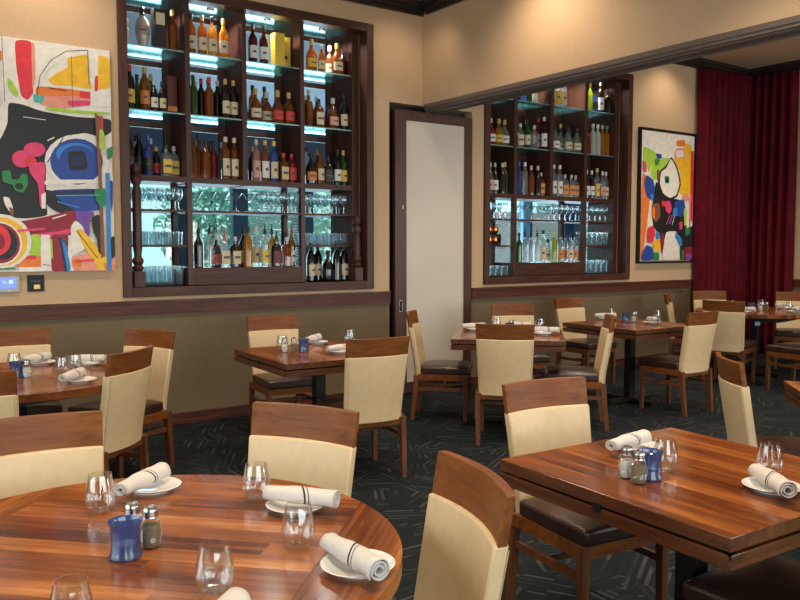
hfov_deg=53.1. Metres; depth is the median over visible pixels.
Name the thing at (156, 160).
bottle
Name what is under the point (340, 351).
plate
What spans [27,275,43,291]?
switch plate
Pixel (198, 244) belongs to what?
liquor bottle
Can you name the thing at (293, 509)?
plate
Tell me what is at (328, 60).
bottle
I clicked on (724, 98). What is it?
velvet curtain
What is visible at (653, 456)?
candle cup
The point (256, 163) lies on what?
bottle
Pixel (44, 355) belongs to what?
rolled napkin
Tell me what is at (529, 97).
bottle
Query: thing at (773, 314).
round table
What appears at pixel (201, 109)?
liquor bottle
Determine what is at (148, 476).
rolled napkin
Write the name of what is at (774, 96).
velvet curtain
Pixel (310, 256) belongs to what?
wine bottle
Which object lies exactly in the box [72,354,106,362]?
rolled napkin
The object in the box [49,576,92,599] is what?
glass
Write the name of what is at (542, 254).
bottle
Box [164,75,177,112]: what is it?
box
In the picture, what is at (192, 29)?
liquor bottle
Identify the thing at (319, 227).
tree
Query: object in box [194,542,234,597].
glass
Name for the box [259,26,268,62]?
liquor bottle
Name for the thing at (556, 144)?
bottle
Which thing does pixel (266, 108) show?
bottle
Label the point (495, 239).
copper mug
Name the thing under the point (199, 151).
liquor bottle
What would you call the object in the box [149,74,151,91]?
wine bottle
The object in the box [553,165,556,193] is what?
bottle
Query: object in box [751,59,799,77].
trim
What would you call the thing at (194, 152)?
liquor bottle
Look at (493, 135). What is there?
bottle
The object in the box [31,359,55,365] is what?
plate
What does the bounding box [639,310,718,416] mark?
dining chair
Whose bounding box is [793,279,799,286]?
trim
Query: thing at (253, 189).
blind
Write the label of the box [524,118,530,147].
liquor bottle
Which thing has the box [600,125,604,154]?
bottle
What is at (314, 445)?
dining chair
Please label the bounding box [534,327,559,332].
rolled napkin
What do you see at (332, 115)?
bottle
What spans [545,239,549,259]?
bottle
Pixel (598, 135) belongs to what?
bottle
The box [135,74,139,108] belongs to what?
liquor bottle
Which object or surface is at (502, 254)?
wall
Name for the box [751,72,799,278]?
wall
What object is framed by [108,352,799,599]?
floor
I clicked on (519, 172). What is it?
bottle
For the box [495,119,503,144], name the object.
bottle
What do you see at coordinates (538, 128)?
bottle
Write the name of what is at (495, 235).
mug rack
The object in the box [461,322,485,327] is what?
rolled napkin
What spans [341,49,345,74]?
bottle
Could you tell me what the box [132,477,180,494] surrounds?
plate
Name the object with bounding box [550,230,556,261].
bottle
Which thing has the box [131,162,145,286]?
turned post
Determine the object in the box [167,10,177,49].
liquor bottle
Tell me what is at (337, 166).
liquor bottle
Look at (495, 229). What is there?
copper mug
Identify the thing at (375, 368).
dining chair
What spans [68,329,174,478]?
dining chair
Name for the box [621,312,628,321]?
candle cup
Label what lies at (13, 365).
candle cup
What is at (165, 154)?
wine bottle
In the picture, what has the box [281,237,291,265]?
bottle
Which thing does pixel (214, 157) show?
liquor bottle
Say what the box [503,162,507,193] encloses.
wine bottle
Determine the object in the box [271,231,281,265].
liquor bottle
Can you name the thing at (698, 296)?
dining chair
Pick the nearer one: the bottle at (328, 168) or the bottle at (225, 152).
the bottle at (225, 152)
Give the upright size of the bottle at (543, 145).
0.380 m
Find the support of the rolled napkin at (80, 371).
on the plate at (81, 379)
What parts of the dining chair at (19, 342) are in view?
rail, seat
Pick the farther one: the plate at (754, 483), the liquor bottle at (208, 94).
the liquor bottle at (208, 94)
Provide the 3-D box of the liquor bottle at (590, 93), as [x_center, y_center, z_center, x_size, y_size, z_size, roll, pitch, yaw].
[2.338,-2.496,9.854,0.082,0.348,0.082,0,4,-2]
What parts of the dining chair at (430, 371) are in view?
rail, leg, leg, seat frame, seat, leg, leg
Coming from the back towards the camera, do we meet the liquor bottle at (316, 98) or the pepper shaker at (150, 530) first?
the liquor bottle at (316, 98)
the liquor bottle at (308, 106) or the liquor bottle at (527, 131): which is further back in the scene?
the liquor bottle at (527, 131)
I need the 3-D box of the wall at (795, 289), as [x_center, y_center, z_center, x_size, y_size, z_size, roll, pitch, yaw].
[7.495,0.458,8.215,0.120,1.000,9.630,-3,5,-35]
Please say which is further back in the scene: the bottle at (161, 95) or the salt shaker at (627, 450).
the bottle at (161, 95)
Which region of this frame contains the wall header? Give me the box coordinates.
[422,0,799,106]
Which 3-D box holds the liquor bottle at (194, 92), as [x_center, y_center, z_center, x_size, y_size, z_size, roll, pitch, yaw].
[-1.799,-1.778,6.955,0.082,0.348,0.082,-3,5,-38]
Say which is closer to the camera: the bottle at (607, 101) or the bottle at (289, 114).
the bottle at (289, 114)
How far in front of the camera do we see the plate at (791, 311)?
9.00 m
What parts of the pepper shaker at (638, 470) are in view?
lid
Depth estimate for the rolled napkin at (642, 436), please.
2.85 m
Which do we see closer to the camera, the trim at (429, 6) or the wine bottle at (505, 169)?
the trim at (429, 6)
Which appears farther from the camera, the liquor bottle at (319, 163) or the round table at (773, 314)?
the round table at (773, 314)
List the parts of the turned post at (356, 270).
post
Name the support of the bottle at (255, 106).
on the shelving at (356, 38)
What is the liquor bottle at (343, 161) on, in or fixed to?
on the shelving at (356, 38)
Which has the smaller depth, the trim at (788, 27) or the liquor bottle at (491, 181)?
the trim at (788, 27)
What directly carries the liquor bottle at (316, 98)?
on the shelving at (356, 38)
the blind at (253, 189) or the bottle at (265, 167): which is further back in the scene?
the blind at (253, 189)
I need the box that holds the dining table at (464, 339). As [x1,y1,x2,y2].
[451,328,565,429]
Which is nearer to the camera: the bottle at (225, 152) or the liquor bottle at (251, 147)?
the bottle at (225, 152)
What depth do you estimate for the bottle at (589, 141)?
9.86 m
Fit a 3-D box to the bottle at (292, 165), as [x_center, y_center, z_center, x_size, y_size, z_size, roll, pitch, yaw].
[-1.024,-1.240,7.554,0.080,0.275,0.080,-3,5,-42]
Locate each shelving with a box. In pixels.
[116,0,373,297]
[483,73,633,284]
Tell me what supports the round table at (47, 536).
on the floor
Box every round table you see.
[0,360,105,415]
[0,474,401,599]
[695,306,799,377]
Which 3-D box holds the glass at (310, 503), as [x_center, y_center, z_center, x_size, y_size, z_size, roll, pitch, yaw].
[-0.251,0.556,1.973,0.083,0.108,0.083,-3,5,-35]
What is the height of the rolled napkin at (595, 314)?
0.050 m
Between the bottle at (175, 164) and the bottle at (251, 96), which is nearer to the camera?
the bottle at (175, 164)
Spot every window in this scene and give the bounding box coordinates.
[146,164,313,283]
[519,201,573,261]
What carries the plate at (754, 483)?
on the dining table at (701, 510)
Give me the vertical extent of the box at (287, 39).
0.300 m
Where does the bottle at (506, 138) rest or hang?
on the shelving at (603, 257)
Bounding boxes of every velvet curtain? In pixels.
[693,67,750,354]
[744,69,799,352]
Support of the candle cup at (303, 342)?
on the dining table at (318, 362)
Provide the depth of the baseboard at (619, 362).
10.03 m
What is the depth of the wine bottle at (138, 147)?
6.78 m
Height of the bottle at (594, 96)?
0.260 m
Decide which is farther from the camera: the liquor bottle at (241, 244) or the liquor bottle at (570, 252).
the liquor bottle at (570, 252)
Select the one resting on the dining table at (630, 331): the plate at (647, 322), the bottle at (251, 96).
the plate at (647, 322)
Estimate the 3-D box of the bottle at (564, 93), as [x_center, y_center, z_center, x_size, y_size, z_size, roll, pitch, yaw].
[1.963,-2.495,9.586,0.078,0.380,0.079,-1,4,-20]
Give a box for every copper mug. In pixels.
[492,227,497,233]
[492,237,497,243]
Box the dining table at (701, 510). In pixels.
[500,428,799,599]
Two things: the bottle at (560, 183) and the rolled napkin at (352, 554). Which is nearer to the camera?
the rolled napkin at (352, 554)
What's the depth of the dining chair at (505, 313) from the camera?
8.03 m
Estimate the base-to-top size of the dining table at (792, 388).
0.760 m
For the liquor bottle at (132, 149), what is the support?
on the shelving at (356, 38)
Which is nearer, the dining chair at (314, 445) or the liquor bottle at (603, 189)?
the dining chair at (314, 445)
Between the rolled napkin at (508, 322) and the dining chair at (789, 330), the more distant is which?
the dining chair at (789, 330)
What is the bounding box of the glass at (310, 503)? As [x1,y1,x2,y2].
[281,503,314,549]
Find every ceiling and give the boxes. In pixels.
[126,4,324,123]
[700,36,799,68]
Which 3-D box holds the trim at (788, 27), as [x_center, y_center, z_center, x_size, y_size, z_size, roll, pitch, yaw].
[2.950,-1.692,4.465,0.234,0.077,9.027,-3,5,-35]
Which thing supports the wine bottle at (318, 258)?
on the shelving at (356, 38)
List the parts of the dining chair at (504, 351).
leg, leg, seat frame, rail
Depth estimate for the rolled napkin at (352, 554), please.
1.77 m
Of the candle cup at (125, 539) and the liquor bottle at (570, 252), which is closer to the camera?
the candle cup at (125, 539)
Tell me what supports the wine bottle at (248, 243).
on the shelving at (356, 38)
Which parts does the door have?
finger pull, glass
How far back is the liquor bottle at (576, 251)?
9.82 m
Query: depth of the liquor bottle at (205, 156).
7.03 m
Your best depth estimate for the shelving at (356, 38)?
7.33 m
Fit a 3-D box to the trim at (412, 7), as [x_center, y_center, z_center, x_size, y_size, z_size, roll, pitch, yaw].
[-2.791,-2.772,5.875,7.455,0.125,0.085,-3,5,-35]
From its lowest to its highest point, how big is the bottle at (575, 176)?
0.275 m
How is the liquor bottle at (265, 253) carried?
on the shelving at (356, 38)
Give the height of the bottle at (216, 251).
0.298 m
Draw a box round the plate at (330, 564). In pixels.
[320,549,394,579]
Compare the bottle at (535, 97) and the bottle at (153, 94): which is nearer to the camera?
the bottle at (153, 94)
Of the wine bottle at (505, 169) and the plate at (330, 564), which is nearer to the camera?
the plate at (330, 564)
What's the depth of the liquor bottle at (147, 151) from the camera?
6.73 m
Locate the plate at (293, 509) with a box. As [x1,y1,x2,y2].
[266,500,322,515]
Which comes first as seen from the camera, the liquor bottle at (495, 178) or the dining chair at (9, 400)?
the dining chair at (9, 400)
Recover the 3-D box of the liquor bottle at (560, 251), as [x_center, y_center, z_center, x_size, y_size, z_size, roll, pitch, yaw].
[1.949,-0.660,9.698,0.082,0.398,0.083,0,4,-6]
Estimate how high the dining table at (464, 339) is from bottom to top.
0.760 m
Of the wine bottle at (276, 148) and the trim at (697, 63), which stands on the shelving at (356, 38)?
the wine bottle at (276, 148)
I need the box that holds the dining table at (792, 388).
[783,381,799,407]
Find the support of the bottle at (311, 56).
on the shelving at (356, 38)
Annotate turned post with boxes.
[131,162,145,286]
[351,215,362,280]
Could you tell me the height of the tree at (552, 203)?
3.218 m
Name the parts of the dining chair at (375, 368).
seat, leg, rail, seat frame, leg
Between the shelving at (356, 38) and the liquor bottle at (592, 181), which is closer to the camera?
the shelving at (356, 38)
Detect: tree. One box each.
[153,186,274,266]
[249,190,330,265]
[533,203,587,258]
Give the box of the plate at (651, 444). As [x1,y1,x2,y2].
[633,441,660,451]
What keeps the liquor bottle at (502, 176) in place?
on the shelving at (603, 257)
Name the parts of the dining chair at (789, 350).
leg, seat, seat frame, leg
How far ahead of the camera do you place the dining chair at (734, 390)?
4.05 m
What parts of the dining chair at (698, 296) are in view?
rail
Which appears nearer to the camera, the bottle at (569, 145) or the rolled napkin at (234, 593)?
the rolled napkin at (234, 593)
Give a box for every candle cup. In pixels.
[8,361,23,377]
[107,514,142,562]
[298,338,308,351]
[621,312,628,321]
[637,448,663,481]
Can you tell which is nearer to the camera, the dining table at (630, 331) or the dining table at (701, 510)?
the dining table at (701, 510)
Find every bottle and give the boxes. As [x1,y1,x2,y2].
[128,64,134,108]
[129,133,135,173]
[134,133,143,174]
[135,6,149,45]
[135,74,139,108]
[139,66,149,109]
[143,134,153,174]
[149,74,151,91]
[150,80,157,110]
[153,147,160,175]
[158,81,165,111]
[160,144,171,172]
[161,138,170,175]
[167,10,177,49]
[171,146,179,174]
[189,13,195,52]
[190,75,197,114]
[191,138,197,177]
[194,222,203,267]
[197,15,206,53]
[197,140,201,177]
[198,78,204,115]
[201,139,210,177]
[204,77,213,115]
[207,17,216,55]
[210,141,217,178]
[210,234,221,266]
[214,80,220,116]
[219,18,227,57]
[219,230,229,266]
[220,79,229,117]
[221,137,229,178]
[230,80,237,118]
[230,138,238,179]
[230,237,240,266]
[239,224,244,266]
[243,227,252,266]
[248,24,257,61]
[248,146,253,179]
[249,85,253,119]
[250,88,261,120]
[252,139,260,180]
[252,226,260,266]
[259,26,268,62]
[260,224,269,266]
[261,87,265,106]
[261,92,271,121]
[261,140,269,180]
[267,224,273,265]
[270,141,277,181]
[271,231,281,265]
[272,91,283,122]
[275,147,280,162]
[278,153,288,181]
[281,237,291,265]
[283,92,294,123]
[288,154,296,182]
[288,224,295,265]
[304,90,312,125]
[305,153,316,183]
[306,39,316,69]
[307,243,314,280]
[313,97,317,125]
[314,99,323,126]
[314,150,318,166]
[314,243,321,280]
[316,148,324,183]
[318,45,324,71]
[322,250,333,280]
[324,98,329,127]
[324,157,332,184]
[325,45,332,72]
[327,98,338,128]
[331,43,342,73]
[332,243,340,280]
[333,149,341,184]
[339,94,347,129]
[340,243,347,279]
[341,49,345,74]
[341,150,346,184]
[490,162,493,189]
[491,118,495,143]
[491,163,498,192]
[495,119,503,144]
[499,163,505,193]
[503,120,508,142]
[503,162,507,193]
[516,233,522,262]
[517,122,520,146]
[517,124,523,144]
[517,162,521,193]
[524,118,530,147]
[527,94,531,101]
[527,166,534,194]
[532,93,538,102]
[534,166,540,194]
[535,118,540,148]
[539,230,545,258]
[540,117,546,148]
[540,173,544,195]
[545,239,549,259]
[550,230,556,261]
[553,126,559,150]
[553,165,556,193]
[555,90,560,103]
[557,124,562,150]
[557,165,562,193]
[557,231,563,258]
[558,128,564,149]
[562,91,566,104]
[563,174,568,194]
[564,231,567,257]
[565,127,572,148]
[566,129,573,150]
[567,175,574,194]
[567,229,573,258]
[572,128,580,149]
[574,175,578,194]
[574,229,578,257]
[587,133,590,153]
[587,170,589,197]
[588,83,592,110]
[589,170,594,197]
[590,124,595,153]
[593,91,596,110]
[595,168,599,195]
[596,124,600,154]
[597,82,603,111]
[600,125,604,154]
[601,171,605,195]
[604,90,611,112]
[604,172,608,198]
[605,126,609,155]
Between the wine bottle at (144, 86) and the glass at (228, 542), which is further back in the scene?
the wine bottle at (144, 86)
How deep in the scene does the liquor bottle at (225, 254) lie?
7.17 m
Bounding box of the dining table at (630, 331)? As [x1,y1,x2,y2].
[563,318,685,406]
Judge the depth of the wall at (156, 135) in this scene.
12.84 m
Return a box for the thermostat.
[0,276,19,292]
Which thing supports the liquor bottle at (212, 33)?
on the shelving at (356, 38)
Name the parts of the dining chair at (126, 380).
leg, seat frame, rail, leg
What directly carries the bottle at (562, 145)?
on the shelving at (603, 257)
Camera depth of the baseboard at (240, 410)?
6.97 m
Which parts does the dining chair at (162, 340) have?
seat, leg, leg, rail, seat frame, leg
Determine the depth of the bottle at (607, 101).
9.99 m
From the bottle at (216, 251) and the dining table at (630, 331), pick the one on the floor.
the dining table at (630, 331)
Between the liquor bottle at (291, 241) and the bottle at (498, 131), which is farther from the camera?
the bottle at (498, 131)
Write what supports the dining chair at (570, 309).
on the floor
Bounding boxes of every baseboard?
[142,393,343,428]
[471,351,680,384]
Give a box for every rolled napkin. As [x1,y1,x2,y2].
[19,351,51,360]
[58,367,86,380]
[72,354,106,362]
[113,462,170,495]
[217,587,250,599]
[262,485,340,508]
[306,333,321,341]
[320,532,389,580]
[326,344,345,350]
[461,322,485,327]
[508,322,530,323]
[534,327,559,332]
[594,313,615,316]
[605,429,651,450]
[646,317,660,322]
[745,307,755,311]
[748,463,797,497]
[775,303,793,306]
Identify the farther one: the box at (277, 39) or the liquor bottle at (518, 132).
the liquor bottle at (518, 132)
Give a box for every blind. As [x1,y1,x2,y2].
[250,189,297,258]
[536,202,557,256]
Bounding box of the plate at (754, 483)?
[741,477,799,495]
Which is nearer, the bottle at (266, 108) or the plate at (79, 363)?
the plate at (79, 363)
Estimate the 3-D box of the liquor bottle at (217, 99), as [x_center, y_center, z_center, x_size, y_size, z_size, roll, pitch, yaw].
[-1.641,-1.793,7.184,0.082,0.348,0.082,-2,4,-22]
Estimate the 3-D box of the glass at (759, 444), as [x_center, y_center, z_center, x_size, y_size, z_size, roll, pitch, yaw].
[1.195,0.516,2.584,0.083,0.108,0.083,-3,5,-35]
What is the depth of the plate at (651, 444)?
2.94 m
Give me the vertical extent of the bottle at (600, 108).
0.380 m
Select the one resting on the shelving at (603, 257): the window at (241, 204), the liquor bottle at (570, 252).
the liquor bottle at (570, 252)
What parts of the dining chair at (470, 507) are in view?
rail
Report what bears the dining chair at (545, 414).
on the floor
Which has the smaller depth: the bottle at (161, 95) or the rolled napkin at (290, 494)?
the rolled napkin at (290, 494)
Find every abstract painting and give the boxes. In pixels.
[0,35,115,271]
[636,127,696,263]
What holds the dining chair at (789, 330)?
on the floor
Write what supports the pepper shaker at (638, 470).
on the dining table at (701, 510)
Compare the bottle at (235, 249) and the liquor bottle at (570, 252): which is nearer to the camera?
the bottle at (235, 249)
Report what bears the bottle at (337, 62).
on the shelving at (356, 38)
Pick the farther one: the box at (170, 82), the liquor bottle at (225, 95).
the liquor bottle at (225, 95)
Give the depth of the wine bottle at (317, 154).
7.97 m
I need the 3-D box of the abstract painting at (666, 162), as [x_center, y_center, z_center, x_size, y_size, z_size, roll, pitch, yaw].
[3.493,-1.345,10.461,1.160,1.720,0.055,-3,5,-35]
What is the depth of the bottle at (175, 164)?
6.96 m
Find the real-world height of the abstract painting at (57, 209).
1.725 m
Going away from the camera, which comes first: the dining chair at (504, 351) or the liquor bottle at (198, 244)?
the dining chair at (504, 351)
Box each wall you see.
[0,0,698,413]
[129,116,580,261]
[495,212,557,261]
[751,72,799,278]
[791,287,799,342]
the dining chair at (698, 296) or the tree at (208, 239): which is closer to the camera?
the dining chair at (698, 296)
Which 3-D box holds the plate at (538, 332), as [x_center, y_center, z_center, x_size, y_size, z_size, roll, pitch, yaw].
[1.209,0.284,6.757,0.172,0.020,0.172,-3,5,-35]
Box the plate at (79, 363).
[72,361,100,366]
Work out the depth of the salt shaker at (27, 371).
4.53 m
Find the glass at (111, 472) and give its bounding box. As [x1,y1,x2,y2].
[84,472,115,512]
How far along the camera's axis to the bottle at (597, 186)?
9.98 m
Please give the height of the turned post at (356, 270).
0.640 m
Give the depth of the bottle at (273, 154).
7.41 m
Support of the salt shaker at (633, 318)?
on the dining table at (630, 331)
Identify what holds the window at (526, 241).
in the wall at (156, 135)
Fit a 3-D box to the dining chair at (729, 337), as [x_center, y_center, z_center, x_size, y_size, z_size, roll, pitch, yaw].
[3.602,0.457,8.771,0.448,0.928,0.573,3,5,37]
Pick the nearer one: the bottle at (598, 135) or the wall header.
the wall header
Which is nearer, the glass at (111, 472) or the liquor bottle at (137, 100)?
the glass at (111, 472)
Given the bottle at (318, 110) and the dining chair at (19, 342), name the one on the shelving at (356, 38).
the bottle at (318, 110)
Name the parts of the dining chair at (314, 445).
rail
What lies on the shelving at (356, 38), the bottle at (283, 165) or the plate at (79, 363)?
the bottle at (283, 165)
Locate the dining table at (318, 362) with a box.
[234,341,357,450]
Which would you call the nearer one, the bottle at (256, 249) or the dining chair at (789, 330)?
the bottle at (256, 249)
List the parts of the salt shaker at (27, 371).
lid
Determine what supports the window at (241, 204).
in the wall at (156, 135)
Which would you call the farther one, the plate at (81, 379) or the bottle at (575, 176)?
the bottle at (575, 176)
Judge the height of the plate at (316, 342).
0.020 m
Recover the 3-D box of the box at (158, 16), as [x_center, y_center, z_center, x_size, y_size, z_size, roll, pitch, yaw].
[-2.038,-2.282,6.759,0.104,0.330,0.092,-3,5,-35]
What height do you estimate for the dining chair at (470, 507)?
0.928 m
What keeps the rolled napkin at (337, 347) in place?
on the plate at (340, 351)
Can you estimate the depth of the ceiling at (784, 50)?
10.45 m
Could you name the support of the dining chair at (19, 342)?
on the floor
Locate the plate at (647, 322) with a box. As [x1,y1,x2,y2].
[643,321,660,323]
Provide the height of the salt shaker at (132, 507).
0.105 m
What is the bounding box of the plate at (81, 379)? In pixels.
[65,376,96,383]
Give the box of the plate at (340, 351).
[330,350,345,353]
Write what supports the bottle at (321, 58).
on the shelving at (356, 38)
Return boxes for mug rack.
[490,234,500,244]
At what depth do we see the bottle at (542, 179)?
9.44 m
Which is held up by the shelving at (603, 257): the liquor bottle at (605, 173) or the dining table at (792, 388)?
the liquor bottle at (605, 173)
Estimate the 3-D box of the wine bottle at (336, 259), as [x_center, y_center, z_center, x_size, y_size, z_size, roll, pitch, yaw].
[-0.625,-0.375,7.884,0.082,0.365,0.082,-2,4,-23]
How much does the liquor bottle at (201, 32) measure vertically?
0.348 m
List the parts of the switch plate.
knob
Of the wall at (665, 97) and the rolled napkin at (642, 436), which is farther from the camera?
the wall at (665, 97)
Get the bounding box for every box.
[151,8,166,48]
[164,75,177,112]
[271,32,284,65]
[285,37,290,66]
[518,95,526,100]
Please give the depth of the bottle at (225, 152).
7.13 m
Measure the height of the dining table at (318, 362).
0.760 m
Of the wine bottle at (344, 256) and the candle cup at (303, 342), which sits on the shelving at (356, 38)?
the wine bottle at (344, 256)
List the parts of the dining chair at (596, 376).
seat, seat frame, leg, leg, rail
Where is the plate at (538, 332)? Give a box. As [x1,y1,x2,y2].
[534,331,552,334]
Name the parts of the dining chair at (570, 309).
leg, rail, leg, seat frame, seat, leg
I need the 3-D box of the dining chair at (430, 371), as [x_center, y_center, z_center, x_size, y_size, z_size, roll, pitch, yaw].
[0.343,0.569,7.078,0.573,0.928,0.448,1,4,9]
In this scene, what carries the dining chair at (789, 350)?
on the floor
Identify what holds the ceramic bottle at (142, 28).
on the shelving at (356, 38)
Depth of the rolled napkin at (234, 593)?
1.56 m
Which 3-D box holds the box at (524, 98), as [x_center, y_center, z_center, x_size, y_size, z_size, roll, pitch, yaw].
[1.391,-2.429,9.193,0.100,0.300,0.090,-3,5,-35]
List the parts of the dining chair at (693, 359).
leg, seat, leg, seat frame, leg, rail, leg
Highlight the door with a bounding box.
[393,109,471,392]
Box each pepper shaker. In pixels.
[140,504,161,547]
[290,337,297,351]
[630,450,647,483]
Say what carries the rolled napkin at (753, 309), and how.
on the plate
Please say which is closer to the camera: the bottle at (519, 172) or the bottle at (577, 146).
the bottle at (519, 172)
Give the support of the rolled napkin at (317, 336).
on the plate at (316, 342)
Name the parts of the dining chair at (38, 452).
rail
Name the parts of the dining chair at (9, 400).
rail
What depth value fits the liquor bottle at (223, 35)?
7.06 m
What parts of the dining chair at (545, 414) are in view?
leg, rail, seat, leg, seat frame, leg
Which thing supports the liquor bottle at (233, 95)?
on the shelving at (356, 38)
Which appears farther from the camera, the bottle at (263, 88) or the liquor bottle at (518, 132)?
the liquor bottle at (518, 132)
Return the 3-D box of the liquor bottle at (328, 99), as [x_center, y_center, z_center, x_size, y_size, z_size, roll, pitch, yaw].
[-0.719,-1.849,8.034,0.078,0.348,0.078,-2,4,-30]
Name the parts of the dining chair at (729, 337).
leg, rail, seat frame, leg, seat, leg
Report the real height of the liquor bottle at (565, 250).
0.398 m
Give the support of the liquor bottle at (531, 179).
on the shelving at (603, 257)
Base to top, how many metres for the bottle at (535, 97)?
0.380 m
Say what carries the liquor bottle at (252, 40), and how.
on the shelving at (356, 38)
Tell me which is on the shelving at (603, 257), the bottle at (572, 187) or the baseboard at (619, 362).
the bottle at (572, 187)
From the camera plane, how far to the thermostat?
5.98 m
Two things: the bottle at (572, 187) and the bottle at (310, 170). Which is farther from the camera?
the bottle at (572, 187)
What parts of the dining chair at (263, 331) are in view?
leg, leg, rail, seat frame, seat, leg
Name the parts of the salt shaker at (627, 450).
lid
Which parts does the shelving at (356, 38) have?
casing, frame, glass shelf, glass shelf, glass shelf, shelf, shelf, frame, glass shelf, glass shelf, glass shelf, shelf, counter panel, shelf, casing rail, frame, casing rail, glass shelf, glass shelf, glass shelf, frame, shelf, shelf, glass shelf, glass shelf, glass shelf, casing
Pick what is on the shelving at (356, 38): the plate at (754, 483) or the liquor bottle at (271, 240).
the liquor bottle at (271, 240)
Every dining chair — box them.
[0,328,62,415]
[0,370,18,418]
[0,410,103,498]
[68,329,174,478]
[100,345,153,479]
[246,315,311,429]
[247,402,359,496]
[317,336,409,477]
[406,310,472,421]
[414,450,515,599]
[475,323,534,444]
[491,304,550,375]
[501,376,669,599]
[544,314,615,431]
[554,297,616,383]
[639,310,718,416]
[664,293,710,367]
[683,556,799,599]
[692,291,740,361]
[702,300,755,384]
[716,352,799,456]
[765,342,799,388]
[774,292,799,368]
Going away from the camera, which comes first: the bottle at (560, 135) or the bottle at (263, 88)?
the bottle at (263, 88)
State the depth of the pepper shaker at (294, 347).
5.62 m
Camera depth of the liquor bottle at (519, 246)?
9.27 m
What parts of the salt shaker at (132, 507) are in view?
lid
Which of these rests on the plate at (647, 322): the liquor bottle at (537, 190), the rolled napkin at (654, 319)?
the rolled napkin at (654, 319)
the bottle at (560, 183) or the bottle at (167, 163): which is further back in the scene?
the bottle at (560, 183)
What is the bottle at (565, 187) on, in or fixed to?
on the shelving at (603, 257)
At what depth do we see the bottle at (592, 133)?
9.89 m
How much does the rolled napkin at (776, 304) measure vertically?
0.050 m
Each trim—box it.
[0,291,390,321]
[343,0,424,16]
[421,0,463,14]
[424,15,799,113]
[471,279,692,298]
[672,58,751,76]
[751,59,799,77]
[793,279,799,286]
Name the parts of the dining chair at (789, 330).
leg, seat frame, seat, rail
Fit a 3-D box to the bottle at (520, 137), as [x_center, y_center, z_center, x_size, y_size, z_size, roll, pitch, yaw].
[1.384,-1.891,9.214,0.080,0.275,0.080,-1,4,-12]
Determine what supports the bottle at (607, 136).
on the shelving at (603, 257)
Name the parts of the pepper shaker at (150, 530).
lid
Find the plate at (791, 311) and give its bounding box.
[787,310,799,312]
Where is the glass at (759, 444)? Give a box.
[756,444,783,473]
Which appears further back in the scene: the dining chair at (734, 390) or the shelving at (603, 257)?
the shelving at (603, 257)
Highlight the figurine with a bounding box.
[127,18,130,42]
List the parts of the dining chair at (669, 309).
rail, leg, seat frame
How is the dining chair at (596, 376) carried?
on the floor
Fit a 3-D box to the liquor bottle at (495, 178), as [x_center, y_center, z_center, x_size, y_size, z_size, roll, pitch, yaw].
[1.072,-1.375,9.039,0.082,0.348,0.083,-1,4,-8]
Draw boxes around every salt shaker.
[22,359,31,377]
[124,501,143,541]
[281,337,288,351]
[618,445,635,477]
[631,311,635,321]
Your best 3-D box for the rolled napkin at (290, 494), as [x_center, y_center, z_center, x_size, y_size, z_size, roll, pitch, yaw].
[-0.277,0.548,2.242,0.216,0.050,0.060,1,4,19]
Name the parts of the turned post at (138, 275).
post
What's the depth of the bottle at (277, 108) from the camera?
7.39 m
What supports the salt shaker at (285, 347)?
on the dining table at (318, 362)
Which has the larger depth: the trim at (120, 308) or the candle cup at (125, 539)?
the trim at (120, 308)
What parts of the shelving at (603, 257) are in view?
casing, shelf, shelf, glass shelf, glass shelf, panel, frame, glass shelf, glass shelf, shelf, counter panel, shelf, panel, frame, casing rail, glass shelf, glass shelf, shelf, frame, shelf, glass shelf, glass shelf, glass shelf, casing rail, casing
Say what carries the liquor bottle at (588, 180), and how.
on the shelving at (603, 257)
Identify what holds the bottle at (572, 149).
on the shelving at (603, 257)
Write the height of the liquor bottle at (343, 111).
0.348 m
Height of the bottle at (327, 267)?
0.298 m
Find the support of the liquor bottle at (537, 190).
on the shelving at (603, 257)
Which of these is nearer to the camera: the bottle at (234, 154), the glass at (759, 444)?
the glass at (759, 444)
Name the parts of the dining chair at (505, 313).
rail, seat frame, seat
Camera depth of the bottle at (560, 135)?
9.93 m
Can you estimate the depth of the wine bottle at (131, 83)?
6.61 m
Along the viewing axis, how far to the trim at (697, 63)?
10.85 m
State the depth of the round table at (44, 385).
4.35 m
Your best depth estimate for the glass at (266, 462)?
2.33 m
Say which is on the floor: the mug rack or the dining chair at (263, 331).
the dining chair at (263, 331)
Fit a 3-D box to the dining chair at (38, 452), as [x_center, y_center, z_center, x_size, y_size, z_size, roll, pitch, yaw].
[-1.109,0.872,2.517,0.448,0.928,0.573,-2,4,-31]
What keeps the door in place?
in the wall at (665, 97)
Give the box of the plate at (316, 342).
[309,340,327,344]
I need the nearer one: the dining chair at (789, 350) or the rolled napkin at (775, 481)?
the rolled napkin at (775, 481)
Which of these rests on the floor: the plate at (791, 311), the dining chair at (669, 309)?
the dining chair at (669, 309)
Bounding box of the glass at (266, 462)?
[242,462,270,501]
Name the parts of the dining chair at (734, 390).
rail, seat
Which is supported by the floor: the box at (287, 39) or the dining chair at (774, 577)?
the dining chair at (774, 577)
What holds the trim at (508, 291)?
attached to the wall at (665, 97)
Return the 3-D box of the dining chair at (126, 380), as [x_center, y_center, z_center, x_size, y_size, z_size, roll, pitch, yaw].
[-1.730,0.737,4.545,0.573,0.928,0.448,1,4,13]
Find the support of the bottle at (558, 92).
on the shelving at (603, 257)

